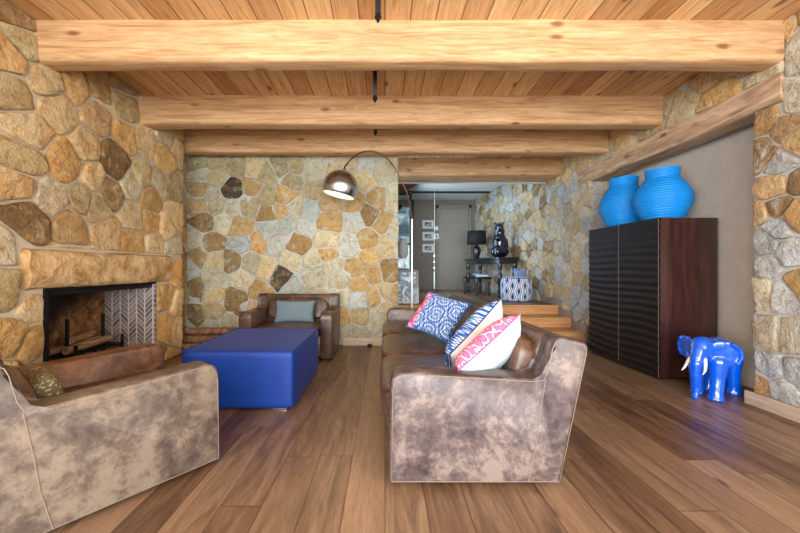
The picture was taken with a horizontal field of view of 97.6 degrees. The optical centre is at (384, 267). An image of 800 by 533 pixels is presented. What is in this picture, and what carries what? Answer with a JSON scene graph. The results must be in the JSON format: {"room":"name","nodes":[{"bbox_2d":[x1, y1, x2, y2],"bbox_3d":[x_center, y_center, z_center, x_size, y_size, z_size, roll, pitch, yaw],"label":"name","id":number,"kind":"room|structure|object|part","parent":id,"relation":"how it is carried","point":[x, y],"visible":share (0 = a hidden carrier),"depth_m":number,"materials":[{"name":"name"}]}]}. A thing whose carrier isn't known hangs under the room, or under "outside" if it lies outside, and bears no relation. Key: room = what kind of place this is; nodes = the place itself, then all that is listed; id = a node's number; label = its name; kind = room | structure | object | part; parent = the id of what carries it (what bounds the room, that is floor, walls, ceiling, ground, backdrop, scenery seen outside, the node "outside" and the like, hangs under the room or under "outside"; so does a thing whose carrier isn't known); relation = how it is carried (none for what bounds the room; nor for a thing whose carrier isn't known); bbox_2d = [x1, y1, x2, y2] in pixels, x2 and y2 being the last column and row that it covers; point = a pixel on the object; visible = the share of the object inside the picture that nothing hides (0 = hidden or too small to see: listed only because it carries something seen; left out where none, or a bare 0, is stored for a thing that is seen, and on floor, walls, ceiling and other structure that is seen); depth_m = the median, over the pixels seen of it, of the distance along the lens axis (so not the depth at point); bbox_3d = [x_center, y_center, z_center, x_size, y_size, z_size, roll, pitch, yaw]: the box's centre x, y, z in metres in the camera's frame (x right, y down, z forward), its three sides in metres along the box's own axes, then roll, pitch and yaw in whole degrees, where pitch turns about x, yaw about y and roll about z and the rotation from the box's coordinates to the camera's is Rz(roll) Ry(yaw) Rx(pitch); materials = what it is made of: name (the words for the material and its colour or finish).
{"room":"living room","nodes":[
{"label":"living room","id":0,"kind":"room"},
{"bbox_2d":[0,0,183,366],"bbox_3d":[-2.985,-0.376,0.064,0.829,2.972,8.927,0,0,0],"label":"wall","id":1,"kind":"structure","parent":0,"point":[80,170],"depth_m":2.91,"materials":[{"name":"stone"}]},
{"bbox_2d":[20,248,171,290],"bbox_3d":[-2.639,0.009,3.384,0.182,0.335,1.754,0,0,0],"label":"stone lintel","id":2,"kind":"object","parent":1,"relation":"attached to","point":[40,268],"visible":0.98,"depth_m":3.00,"materials":[{"name":"beige stone"}]},
{"bbox_2d":[43,282,156,361],"bbox_3d":[-2.910,0.527,3.345,0.600,0.745,1.370,0,0,0],"label":"fireplace","id":3,"kind":"object","parent":1,"relation":"in","point":[130,310],"depth_m":3.77,"materials":[{"name":"brick"}]},
{"bbox_3d":[-2.720,0.780,3.080,0.020,0.200,0.020,0,0,0],"label":"leg","id":4,"kind":"part","parent":3,"relation":"part of","materials":[{"name":"black metal"}]},
{"bbox_2d":[49,334,107,355],"bbox_3d":[-2.925,0.728,3.345,0.073,0.084,0.632,0,0,1],"label":"log","id":5,"kind":"object","parent":3,"relation":"on","point":[57,349],"visible":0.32,"depth_m":3.12,"materials":[{"name":"brown wood"}]},
{"bbox_3d":[-2.860,0.670,3.350,0.340,0.420,0.600,0,0,0],"label":"fire grate","id":6,"kind":"part","parent":3,"relation":"part of","materials":[{"name":"black metal"}]},
{"bbox_2d":[61,334,111,354],"bbox_3d":[-2.820,0.724,3.335,0.075,0.082,0.534,0,0,-4],"label":"log","id":7,"kind":"object","parent":3,"relation":"on","point":[87,344],"visible":0.94,"depth_m":3.28,"materials":[{"name":"brown wood"}]},
{"bbox_2d":[69,330,96,343],"bbox_3d":[-2.880,0.653,3.329,0.069,0.074,0.351,0,0,-13],"label":"log","id":8,"kind":"object","parent":7,"relation":"on","point":[82,336],"visible":1,"depth_m":3.28,"materials":[{"name":"brown wood"}]},
{"bbox_3d":[-2.650,0.202,3.345,0.020,0.037,1.310,0,0,0],"label":"steel rail","id":9,"kind":"part","parent":3,"relation":"part of","materials":[{"name":"black metal"}]},
{"bbox_3d":[-2.720,0.780,3.620,0.020,0.200,0.020,0,0,0],"label":"leg","id":10,"kind":"part","parent":3,"relation":"part of","materials":[{"name":"black metal"}]},
{"bbox_2d":[181,155,187,327],"bbox_3d":[-3.103,-0.376,4.920,0.594,2.959,0.859,0,0,0],"label":"wall","id":11,"kind":"structure","parent":0,"point":[184,256],"depth_m":4.94,"materials":[{"name":"stone"}]},
{"bbox_2d":[186,155,398,344],"bbox_3d":[-1.332,-0.377,5.143,3.057,2.971,0.373,0,0,0],"label":"wall","id":12,"kind":"structure","parent":0,"point":[256,225],"depth_m":4.99,"materials":[{"name":"beige stone"}]},
{"bbox_2d":[343,338,381,345],"bbox_3d":[-0.205,1.045,4.963,0.790,0.110,0.025,0,0,0],"label":"baseboard","id":13,"kind":"structure","parent":12,"relation":"attached to","point":[346,341],"depth_m":4.95,"materials":[{"name":"beige wood"}]},
{"bbox_2d":[7,0,799,158],"bbox_3d":[-0.010,-1.913,1.050,6.200,0.120,10.900,0,0,0],"label":"ceiling","id":14,"kind":"structure","parent":0,"point":[164,83],"depth_m":2.60,"materials":[{"name":"brown wood"}]},
{"bbox_2d":[372,71,377,102],"bbox_3d":[-0.086,-1.637,3.020,0.060,0.431,0.060,0,0,0],"label":"rod","id":15,"kind":"object","parent":14,"relation":"hanging from","point":[374,98],"visible":0.49,"depth_m":3.02,"materials":[{"name":"black metal"}]},
{"bbox_3d":[-0.086,-1.667,3.020,0.036,0.373,0.010,0,0,0],"label":"rod","id":16,"kind":"part","parent":15,"relation":"part of","materials":[{"name":"black metal"}]},
{"bbox_2d":[374,0,381,22],"bbox_3d":[-0.045,-1.712,2.250,0.060,0.281,0.060,0,0,0],"label":"rod","id":17,"kind":"object","parent":14,"relation":"hanging from","point":[377,17],"visible":1,"depth_m":2.25,"materials":[{"name":"black metal"}]},
{"bbox_3d":[-0.045,-1.742,2.250,0.036,0.223,0.010,0,0,0],"label":"rod","id":18,"kind":"part","parent":17,"relation":"part of","materials":[{"name":"black metal"}]},
{"bbox_2d":[182,129,607,155],"bbox_3d":[0.072,-1.701,4.774,5.825,0.304,0.202,0,0,0],"label":"ceiling beam","id":19,"kind":"structure","parent":14,"relation":"attached to","point":[215,142],"depth_m":4.68,"materials":[{"name":"brown wood"}]},
{"bbox_2d":[140,95,662,129],"bbox_3d":[0.172,-1.701,3.856,5.625,0.305,0.199,0,0,0],"label":"ceiling beam","id":20,"kind":"structure","parent":14,"relation":"attached to","point":[157,112],"depth_m":3.76,"materials":[{"name":"brown wood"}]},
{"bbox_2d":[33,20,783,71],"bbox_3d":[0.172,-1.700,2.702,5.625,0.306,0.183,0,0,0],"label":"ceiling beam","id":21,"kind":"structure","parent":14,"relation":"attached to","point":[63,45],"depth_m":2.62,"materials":[{"name":"brown wood"}]},
{"bbox_2d":[398,158,561,182],"bbox_3d":[1.587,-1.709,6.180,2.795,0.289,0.568,0,0,0],"label":"ceiling beam","id":22,"kind":"structure","parent":14,"relation":"attached to","point":[423,170],"depth_m":5.91,"materials":[{"name":"brown wood"}]},
{"bbox_2d":[47,342,799,532],"bbox_3d":[0.270,1.150,0.450,6.360,0.100,9.700,0,0,0],"label":"floor","id":23,"kind":"structure","parent":0,"point":[643,455],"depth_m":1.84,"materials":[{"name":"brown wood"}]},
{"bbox_2d":[0,343,219,532],"bbox_3d":[-1.584,0.729,1.893,0.937,0.742,1.047,0,0,38],"label":"armchair","id":24,"kind":"object","parent":23,"relation":"on","point":[125,424],"visible":0.99,"depth_m":1.59,"materials":[{"name":"beige leather"}]},
{"bbox_3d":[-1.829,0.703,1.585,0.660,0.677,0.222,0,0,38],"label":"backrest","id":25,"kind":"part","parent":24,"relation":"part of","materials":[{"name":"brown leather"}]},
{"bbox_2d":[7,366,36,398],"bbox_3d":[-1.759,0.608,1.672,0.632,0.202,0.128,0,0,38],"label":"cushion","id":26,"kind":"object","parent":24,"relation":"on","point":[20,381],"depth_m":1.56,"materials":[{"name":"brown leather"}]},
{"bbox_2d":[26,364,64,398],"bbox_3d":[-1.646,0.632,1.710,0.301,0.291,0.148,0,0,38],"label":"throw pillow","id":27,"kind":"object","parent":24,"relation":"on","point":[44,382],"visible":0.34,"depth_m":1.63,"materials":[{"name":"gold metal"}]},
{"bbox_3d":[-1.907,0.718,2.117,0.145,0.721,0.997,0,0,38],"label":"arm panel","id":28,"kind":"part","parent":24,"relation":"part of","materials":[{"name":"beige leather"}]},
{"bbox_2d":[63,369,159,392],"bbox_3d":[-1.504,0.766,1.993,0.634,0.195,0.790,0,0,38],"label":"seat cushion","id":29,"kind":"object","parent":24,"relation":"on","point":[85,381],"depth_m":2.14,"materials":[{"name":"brown leather"}]},
{"bbox_2d":[181,343,198,350],"bbox_3d":[-2.366,1.046,4.625,0.835,0.104,0.108,0,0,0],"label":"log","id":30,"kind":"object","parent":23,"relation":"on","point":[184,345],"visible":0.16,"depth_m":4.58,"materials":[{"name":"brown wood"}]},
{"bbox_2d":[182,328,317,408],"bbox_3d":[-1.140,0.870,3.210,0.874,0.461,1.040,0,0,0],"label":"ottoman","id":31,"kind":"object","parent":23,"relation":"on","point":[256,367],"visible":0.86,"depth_m":2.69,"materials":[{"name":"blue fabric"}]},
{"bbox_2d":[239,293,339,359],"bbox_3d":[-1.180,0.724,4.513,1.107,0.753,0.838,0,0,0],"label":"armchair","id":32,"kind":"object","parent":23,"relation":"on","point":[327,306],"visible":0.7,"depth_m":4.45,"materials":[{"name":"brown leather"}]},
{"bbox_3d":[-1.660,0.713,4.533,0.140,0.731,0.798,0,0,0],"label":"arm panel","id":33,"kind":"part","parent":32,"relation":"part of","materials":[{"name":"brown leather"}]},
{"bbox_2d":[256,321,319,338],"bbox_3d":[-1.180,0.791,4.410,0.814,0.198,0.632,0,0,0],"label":"seat cushion","id":34,"kind":"object","parent":32,"relation":"on","point":[259,324],"depth_m":4.31,"materials":[{"name":"brown leather"}]},
{"bbox_2d":[274,300,315,321],"bbox_3d":[-1.180,0.570,4.581,0.541,0.286,0.164,0,0,-1],"label":"throw pillow","id":35,"kind":"object","parent":32,"relation":"on","point":[286,311],"visible":0.99,"depth_m":4.53,"materials":[{"name":"grey fabric"}]},
{"bbox_2d":[268,297,327,318],"bbox_3d":[-1.180,0.550,4.770,0.812,0.301,0.148,0,0,0],"label":"cushion","id":36,"kind":"object","parent":32,"relation":"on","point":[321,303],"depth_m":4.75,"materials":[{"name":"brown leather"}]},
{"bbox_3d":[-1.180,0.697,4.827,0.840,0.686,0.177,0,0,0],"label":"backrest","id":37,"kind":"part","parent":32,"relation":"part of","materials":[{"name":"brown leather"}]},
{"bbox_3d":[-1.180,0.930,4.462,0.840,0.240,0.616,0,0,0],"label":"seat","id":38,"kind":"part","parent":32,"relation":"part of","materials":[{"name":"brown leather"}]},
{"bbox_3d":[-0.700,0.713,4.533,0.140,0.731,0.798,0,0,0],"label":"arm panel","id":39,"kind":"part","parent":32,"relation":"part of","materials":[{"name":"brown leather"}]},
{"bbox_2d":[322,150,412,307],"bbox_3d":[-0.100,-0.226,4.558,1.439,2.652,0.445,0,0,-23],"label":"arc floor lamp","id":40,"kind":"object","parent":23,"relation":"on","point":[342,184],"visible":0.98,"depth_m":4.25,"materials":[{"name":"silver metal"}]},
{"bbox_2d":[326,191,351,197],"bbox_3d":[-0.571,-0.931,4.360,0.362,0.091,0.370,0,0,0],"label":"diffuser","id":41,"kind":"object","parent":40,"relation":"attached to","point":[338,194],"depth_m":4.39,"materials":[{"name":"beige plastic"}]},
{"bbox_3d":[-0.556,-1.038,4.360,0.445,0.358,0.445,0,0,0],"label":"lamp shade","id":42,"kind":"part","parent":40,"relation":"part of","materials":[{"name":"metal"}]},
{"bbox_2d":[380,294,586,482],"bbox_3d":[0.494,0.723,3.195,1.047,0.754,2.907,0,0,0],"label":"sofa","id":43,"kind":"object","parent":23,"relation":"on","point":[512,423],"visible":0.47,"depth_m":1.75,"materials":[{"name":"leather"}]},
{"bbox_2d":[382,321,425,338],"bbox_3d":[0.365,0.746,4.058,0.790,0.198,0.857,0,0,0],"label":"seat cushion","id":44,"kind":"object","parent":43,"relation":"on","point":[389,327],"depth_m":3.80,"materials":[{"name":"brown leather"}]},
{"bbox_2d":[380,354,448,415],"bbox_3d":[0.365,0.746,2.332,0.790,0.198,0.857,0,0,0],"label":"seat cushion","id":45,"kind":"object","parent":43,"relation":"on","point":[389,363],"depth_m":2.39,"materials":[{"name":"brown leather"}]},
{"bbox_2d":[382,333,452,359],"bbox_3d":[0.365,0.746,3.195,0.790,0.198,0.857,0,0,0],"label":"seat cushion","id":46,"kind":"object","parent":43,"relation":"on","point":[395,343],"depth_m":3.00,"materials":[{"name":"brown leather"}]},
{"bbox_3d":[0.519,0.712,4.567,0.997,0.732,0.155,0,0,0],"label":"arm panel","id":47,"kind":"part","parent":43,"relation":"part of","materials":[{"name":"leather"}]},
{"bbox_2d":[405,291,470,342],"bbox_3d":[0.470,0.420,3.120,0.496,0.407,0.312,0,0,36],"label":"throw pillow","id":48,"kind":"object","parent":43,"relation":"on","point":[438,316],"visible":0.99,"depth_m":3.05,"materials":[{"name":"blue fabric"}]},
{"bbox_2d":[452,307,475,334],"bbox_3d":[0.760,0.540,3.195,0.189,0.335,0.855,0,0,0],"label":"cushion","id":49,"kind":"object","parent":43,"relation":"on","point":[469,311],"depth_m":3.18,"materials":[{"name":"brown leather"}]},
{"bbox_2d":[445,298,502,366],"bbox_3d":[0.605,0.530,2.400,0.386,0.672,0.701,0,0,11],"label":"throw pillow","id":50,"kind":"object","parent":43,"relation":"on","point":[486,315],"visible":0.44,"depth_m":2.23,"materials":[{"name":"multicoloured fabric"}]},
{"bbox_2d":[454,313,520,370],"bbox_3d":[0.600,0.540,2.091,0.597,0.571,0.379,0,0,-19],"label":"throw pillow","id":51,"kind":"object","parent":43,"relation":"on","point":[492,348],"visible":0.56,"depth_m":1.92,"materials":[{"name":"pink fabric"}]},
{"bbox_3d":[0.887,0.697,3.195,0.222,0.687,2.610,0,0,0],"label":"backrest","id":52,"kind":"part","parent":43,"relation":"part of","materials":[{"name":"brown leather"}]},
{"bbox_2d":[501,332,533,369],"bbox_3d":[0.760,0.540,2.332,0.189,0.335,0.855,0,0,0],"label":"cushion","id":53,"kind":"object","parent":43,"relation":"on","point":[522,355],"depth_m":1.92,"materials":[{"name":"brown leather"}]},
{"bbox_2d":[398,305,585,342],"bbox_3d":[1.567,0.864,5.565,2.755,0.470,0.870,0,0,0],"label":"steps","id":54,"kind":"structure","parent":23,"relation":"on","point":[546,317],"depth_m":5.54,"materials":[{"name":"brown wood"}]},
{"bbox_2d":[589,218,717,378],"bbox_3d":[2.976,0.302,4.024,0.588,1.595,1.172,0,0,0],"label":"cabinet","id":55,"kind":"object","parent":23,"relation":"on","point":[653,283],"visible":0.98,"depth_m":3.52,"materials":[{"name":"brown wood"}]},
{"bbox_3d":[2.696,0.287,4.319,0.024,1.565,0.582,0,0,0],"label":"door","id":56,"kind":"part","parent":55,"relation":"part of","materials":[{"name":"black wood"}]},
{"bbox_2d":[598,175,640,226],"bbox_3d":[2.930,-0.799,4.301,0.528,0.608,0.531,0,0,22],"label":"vase","id":57,"kind":"object","parent":55,"relation":"on","point":[615,207],"visible":0.73,"depth_m":4.16,"materials":[{"name":"blue ceramic"}]},
{"bbox_3d":[2.696,0.287,3.731,0.024,1.565,0.582,0,0,0],"label":"door","id":58,"kind":"part","parent":55,"relation":"part of","materials":[{"name":"black wood"}]},
{"bbox_2d":[632,166,694,220],"bbox_3d":[2.984,-0.776,3.770,0.529,0.563,0.528,0,0,0],"label":"vase","id":59,"kind":"object","parent":55,"relation":"on","point":[664,193],"visible":0.96,"depth_m":3.61,"materials":[{"name":"blue ceramic"}]},
{"bbox_3d":[2.985,0.292,3.455,0.570,1.575,0.030,0,0,0],"label":"panel","id":60,"kind":"part","parent":55,"relation":"part of","materials":[{"name":"brown wood"}]},
{"bbox_2d":[677,335,743,401],"bbox_3d":[2.815,0.842,3.027,0.616,0.525,0.446,0,0,-26],"label":"elephant statue","id":61,"kind":"object","parent":23,"relation":"on","point":[713,362],"visible":1,"depth_m":2.90,"materials":[{"name":"blue ceramic"}]},
{"bbox_3d":[-2.356,1.046,4.745,0.854,0.104,0.108,0,0,0],"label":"log","id":62,"kind":"object","parent":23,"relation":"on","visible":0},
{"bbox_2d":[183,335,218,342],"bbox_3d":[-2.366,0.951,4.685,0.834,0.104,0.108,0,0,0],"label":"log","id":63,"kind":"object","parent":62,"relation":"on","point":[186,338],"visible":0.48,"depth_m":4.64,"materials":[{"name":"brown wood"}]},
{"bbox_2d":[398,200,475,289],"bbox_3d":[1.050,-0.440,10.275,4.500,3.080,0.150,0,0,0],"label":"wall","id":64,"kind":"structure","parent":0,"point":[423,209],"depth_m":10.20,"materials":[{"name":"grey paint"}]},
{"bbox_2d":[398,200,413,269],"bbox_3d":[0.520,-0.775,10.175,0.640,2.410,0.049,0,0,0],"label":"window","id":65,"kind":"structure","parent":64,"relation":"in","point":[403,218],"depth_m":10.18,"materials":[{"name":"blue"}]},
{"bbox_2d":[422,220,433,228],"bbox_3d":[1.255,-1.268,10.185,0.350,0.260,0.030,0,0,0],"label":"picture frame","id":66,"kind":"object","parent":64,"relation":"attached to","point":[426,224],"visible":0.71,"depth_m":10.17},
{"bbox_2d":[425,222,431,226],"bbox_3d":[1.255,-1.268,10.172,0.200,0.130,0.004,0,0,0],"label":"print","id":67,"kind":"object","parent":66,"relation":"attached to","point":[427,224],"depth_m":10.17},
{"bbox_2d":[422,232,433,240],"bbox_3d":[1.255,-0.921,10.185,0.350,0.260,0.030,0,0,0],"label":"picture frame","id":68,"kind":"object","parent":64,"relation":"attached to","point":[426,236],"visible":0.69,"depth_m":10.17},
{"bbox_2d":[425,234,431,238],"bbox_3d":[1.255,-0.921,10.172,0.200,0.130,0.004,0,0,0],"label":"print","id":69,"kind":"object","parent":68,"relation":"attached to","point":[427,236],"depth_m":10.17},
{"bbox_2d":[422,244,433,252],"bbox_3d":[1.255,-0.574,10.185,0.350,0.260,0.030,0,0,0],"label":"picture frame","id":70,"kind":"object","parent":64,"relation":"attached to","point":[426,248],"visible":1,"depth_m":10.17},
{"bbox_2d":[436,205,470,289],"bbox_3d":[1.998,-0.595,10.175,1.015,2.450,0.049,0,0,0],"label":"trim","id":71,"kind":"structure","parent":64,"relation":"attached to","point":[437,206],"depth_m":10.15,"materials":[{"name":"grey wood"}]},
{"bbox_2d":[439,208,468,289],"bbox_3d":[1.998,-0.555,10.157,0.865,2.370,0.084,0,0,0],"label":"door","id":72,"kind":"structure","parent":64,"relation":"in","point":[453,222],"depth_m":10.17,"materials":[{"name":"metal"}]},
{"bbox_2d":[398,184,503,199],"bbox_3d":[1.050,-2.030,8.410,4.500,0.100,3.780,0,0,0],"label":"ceiling","id":73,"kind":"structure","parent":0,"point":[420,187],"depth_m":8.94,"materials":[{"name":"white paint"}]},
{"bbox_2d":[434,184,438,288],"bbox_3d":[1.176,-0.750,8.000,0.132,2.460,0.041,0,0,0],"label":"hanging ornament","id":74,"kind":"object","parent":73,"relation":"hanging from","point":[434,184],"visible":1,"depth_m":8.00,"materials":[{"name":"white metal"}]},
{"bbox_2d":[398,182,545,183],"bbox_3d":[0.945,-1.800,6.490,4.290,0.460,0.060,0,0,0],"label":"wall","id":75,"kind":"structure","parent":0,"point":[403,182],"depth_m":6.50,"materials":[{"name":"white paint"}]},
{"bbox_2d":[398,184,417,193],"bbox_3d":[0.309,-1.655,6.965,0.618,0.190,0.870,0,0,0],"label":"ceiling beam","id":76,"kind":"structure","parent":75,"relation":"attached to","point":[401,189],"depth_m":6.78,"materials":[{"name":"brown wood"}]},
{"bbox_2d":[398,290,555,304],"bbox_3d":[1.000,0.680,8.150,4.400,0.100,4.300,0,0,0],"label":"floor","id":77,"kind":"structure","parent":0,"point":[482,298],"depth_m":7.47,"materials":[{"name":"brown wood"}]},
{"bbox_2d":[398,191,411,269],"bbox_3d":[0.380,-0.650,8.900,0.570,2.560,0.370,0,0,0],"label":"display shelves","id":78,"kind":"object","parent":77,"relation":"on","point":[410,193],"visible":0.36,"depth_m":8.74,"materials":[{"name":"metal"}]},
{"bbox_2d":[398,238,407,257],"bbox_3d":[0.460,-0.492,8.860,0.260,0.500,0.260,0,0,0],"label":"vase","id":79,"kind":"object","parent":78,"relation":"on","point":[403,246],"visible":0.92,"depth_m":8.77,"materials":[{"name":"white paint"}]},
{"bbox_2d":[398,225,408,233],"bbox_3d":[0.365,-0.966,8.880,0.470,0.248,0.200,0,0,0],"label":"storage box","id":80,"kind":"object","parent":78,"relation":"on","point":[403,229],"visible":0.42,"depth_m":8.78,"materials":[{"name":"blue"}]},
{"bbox_3d":[0.380,-1.430,8.900,0.524,0.020,0.320,0,0,0],"label":"shelf","id":81,"kind":"part","parent":78,"relation":"part of","materials":[{"name":"clear glass"}]},
{"bbox_2d":[398,270,418,303],"bbox_3d":[0.340,0.332,6.237,0.520,0.599,0.103,0,0,0],"label":"picture frame","id":82,"kind":"object","parent":77,"relation":"on","point":[404,276],"visible":0.59,"depth_m":6.23,"materials":[{"name":"black paint"}]},
{"bbox_2d":[463,276,490,295],"bbox_3d":[2.136,0.415,8.172,0.365,0.430,0.800,0,0,-8],"label":"bench","id":83,"kind":"object","parent":77,"relation":"on","point":[476,278],"visible":0.97,"depth_m":7.81,"materials":[{"name":"black paint"}]},
{"bbox_3d":[1.940,0.440,8.486,0.070,0.380,0.070,0,0,-8],"label":"leg","id":84,"kind":"part","parent":83,"relation":"part of","materials":[{"name":"black paint"}]},
{"bbox_3d":[2.044,0.440,7.794,0.070,0.380,0.070,0,0,-8],"label":"leg","id":85,"kind":"part","parent":83,"relation":"part of","materials":[{"name":"black paint"}]},
{"bbox_3d":[2.139,0.225,8.172,0.360,0.050,0.800,0,0,-8],"label":"seat","id":86,"kind":"part","parent":83,"relation":"part of","materials":[{"name":"black paint"}]},
{"bbox_3d":[2.331,0.440,7.837,0.070,0.380,0.070,0,0,-9],"label":"leg","id":87,"kind":"part","parent":83,"relation":"part of","materials":[{"name":"black paint"}]},
{"bbox_2d":[465,257,518,297],"bbox_3d":[2.458,0.200,8.280,0.470,0.860,1.880,0,0,-9],"label":"console table","id":88,"kind":"object","parent":77,"relation":"on","point":[499,261],"visible":0.73,"depth_m":7.59,"materials":[{"name":"black paint"}]},
{"bbox_3d":[2.167,0.270,9.116,0.116,0.720,0.116,0,0,-8],"label":"leg","id":89,"kind":"part","parent":88,"relation":"part of","materials":[{"name":"black paint"}]},
{"bbox_2d":[467,230,486,258],"bbox_3d":[2.300,-0.577,8.780,0.480,0.690,0.480,0,0,0],"label":"table lamp","id":90,"kind":"object","parent":88,"relation":"on","point":[475,237],"visible":0.98,"depth_m":8.62,"materials":[{"name":"black paint"}]},
{"bbox_3d":[2.300,-0.757,8.780,0.480,0.330,0.480,0,0,0],"label":"lamp shade","id":91,"kind":"part","parent":90,"relation":"part of","materials":[{"name":"black fabric"}]},
{"bbox_3d":[2.493,0.270,9.165,0.116,0.720,0.116,0,0,-8],"label":"leg","id":92,"kind":"part","parent":88,"relation":"part of","materials":[{"name":"black paint"}]},
{"bbox_2d":[490,222,508,256],"bbox_3d":[2.541,-0.618,7.758,0.400,0.789,0.363,0,0,-15],"label":"vase","id":93,"kind":"object","parent":88,"relation":"on","point":[500,242],"visible":0.93,"depth_m":7.62,"materials":[{"name":"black ceramic"}]},
{"bbox_3d":[2.424,0.270,7.396,0.116,0.720,0.116,0,0,-8],"label":"leg","id":94,"kind":"part","parent":88,"relation":"part of","materials":[{"name":"black paint"}]},
{"bbox_3d":[2.750,0.270,7.444,0.116,0.720,0.116,0,0,-8],"label":"leg","id":95,"kind":"part","parent":88,"relation":"part of","materials":[{"name":"black paint"}]},
{"bbox_2d":[500,276,532,301],"bbox_3d":[2.520,0.393,6.720,0.580,0.475,0.580,0,0,0],"label":"pouf","id":96,"kind":"object","parent":77,"relation":"on","point":[512,288],"visible":1,"depth_m":6.48,"materials":[{"name":"blue fabric"}]},
{"bbox_3d":[2.740,0.513,7.140,0.200,0.235,0.200,0,0,0],"label":"stool","id":97,"kind":"object","parent":77,"relation":"on","visible":0},
{"bbox_2d":[513,268,525,275],"bbox_3d":[2.740,0.193,7.080,0.260,0.392,0.137,0,0,6],"label":"throw pillow","id":98,"kind":"object","parent":97,"relation":"on","point":[517,272],"visible":0.36,"depth_m":7.06,"materials":[{"name":"blue fabric"}]},
{"bbox_2d":[474,182,547,301],"bbox_3d":[2.962,-0.443,8.328,0.403,3.086,3.814,0,0,-6],"label":"wall","id":99,"kind":"structure","parent":0,"point":[521,207],"depth_m":7.52,"materials":[{"name":"stone"}]},
{"bbox_2d":[402,191,489,192],"bbox_3d":[1.625,-1.960,9.065,2.650,0.040,0.070,0,0,0],"label":"trim","id":100,"kind":"structure","parent":99,"relation":"attached to","point":[412,191],"depth_m":9.03,"materials":[{"name":"metal"}]},
{"bbox_2d":[545,165,607,341],"bbox_3d":[3.155,-0.212,5.801,0.390,2.633,1.418,0,0,0],"label":"wall","id":101,"kind":"structure","parent":0,"point":[568,209],"depth_m":5.66,"materials":[{"name":"stone"}]},
{"bbox_2d":[545,297,587,342],"bbox_3d":[2.958,0.815,5.785,0.025,0.570,1.330,0,0,0],"label":"baseboard","id":102,"kind":"structure","parent":101,"relation":"attached to","point":[575,325],"depth_m":5.56,"materials":[{"name":"grey wood"}]},
{"bbox_2d":[591,182,608,229],"bbox_3d":[3.186,-0.077,5.102,0.366,2.368,0.049,0,0,0],"label":"wall","id":103,"kind":"structure","parent":0,"point":[596,198],"depth_m":5.10,"materials":[{"name":"stone"}]},
{"bbox_2d":[548,46,784,186],"bbox_3d":[3.162,-1.664,4.566,0.397,0.392,3.869,0,0,0],"label":"wall","id":104,"kind":"structure","parent":0,"point":[705,90],"depth_m":3.48,"materials":[{"name":"stone"}]},
{"bbox_2d":[577,72,785,185],"bbox_3d":[3.108,-1.365,4.027,0.267,0.215,2.785,0,0,0],"label":"header beam","id":105,"kind":"structure","parent":104,"relation":"attached to","point":[737,112],"depth_m":3.40,"materials":[{"name":"brown wood"}]},
{"bbox_2d":[619,124,754,388],"bbox_3d":[3.480,-0.377,4.075,0.240,2.953,2.650,0,0,0],"label":"wall niche","id":106,"kind":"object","parent":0,"point":[719,171],"depth_m":3.39,"materials":[{"name":"beige paint"}]},
{"bbox_2d":[751,11,799,406],"bbox_3d":[3.270,-0.375,-0.772,0.639,2.970,7.255,0,0,0],"label":"wall","id":107,"kind":"structure","parent":0,"point":[776,129],"depth_m":2.65,"materials":[{"name":"stone"}]},
{"bbox_2d":[744,390,799,422],"bbox_3d":[2.947,1.048,0.830,0.025,0.105,4.060,0,0,0],"label":"baseboard","id":108,"kind":"structure","parent":107,"relation":"attached to","point":[780,408],"depth_m":2.65,"materials":[{"name":"beige wood"}]},
{"bbox_3d":[-2.376,1.046,4.865,0.815,0.104,0.108,0,0,0],"label":"log","id":109,"kind":"object","parent":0,"visible":0},
{"bbox_3d":[-2.361,0.951,4.805,0.844,0.104,0.108,0,0,0],"label":"log","id":110,"kind":"object","parent":109,"relation":"on","visible":0},
{"bbox_2d":[183,327,235,334],"bbox_3d":[-2.372,0.858,4.745,0.824,0.104,0.108,0,0,0],"label":"log","id":111,"kind":"object","parent":110,"relation":"on","point":[204,330],"visible":0.7,"depth_m":4.71,"materials":[{"name":"wood"}]}
]}

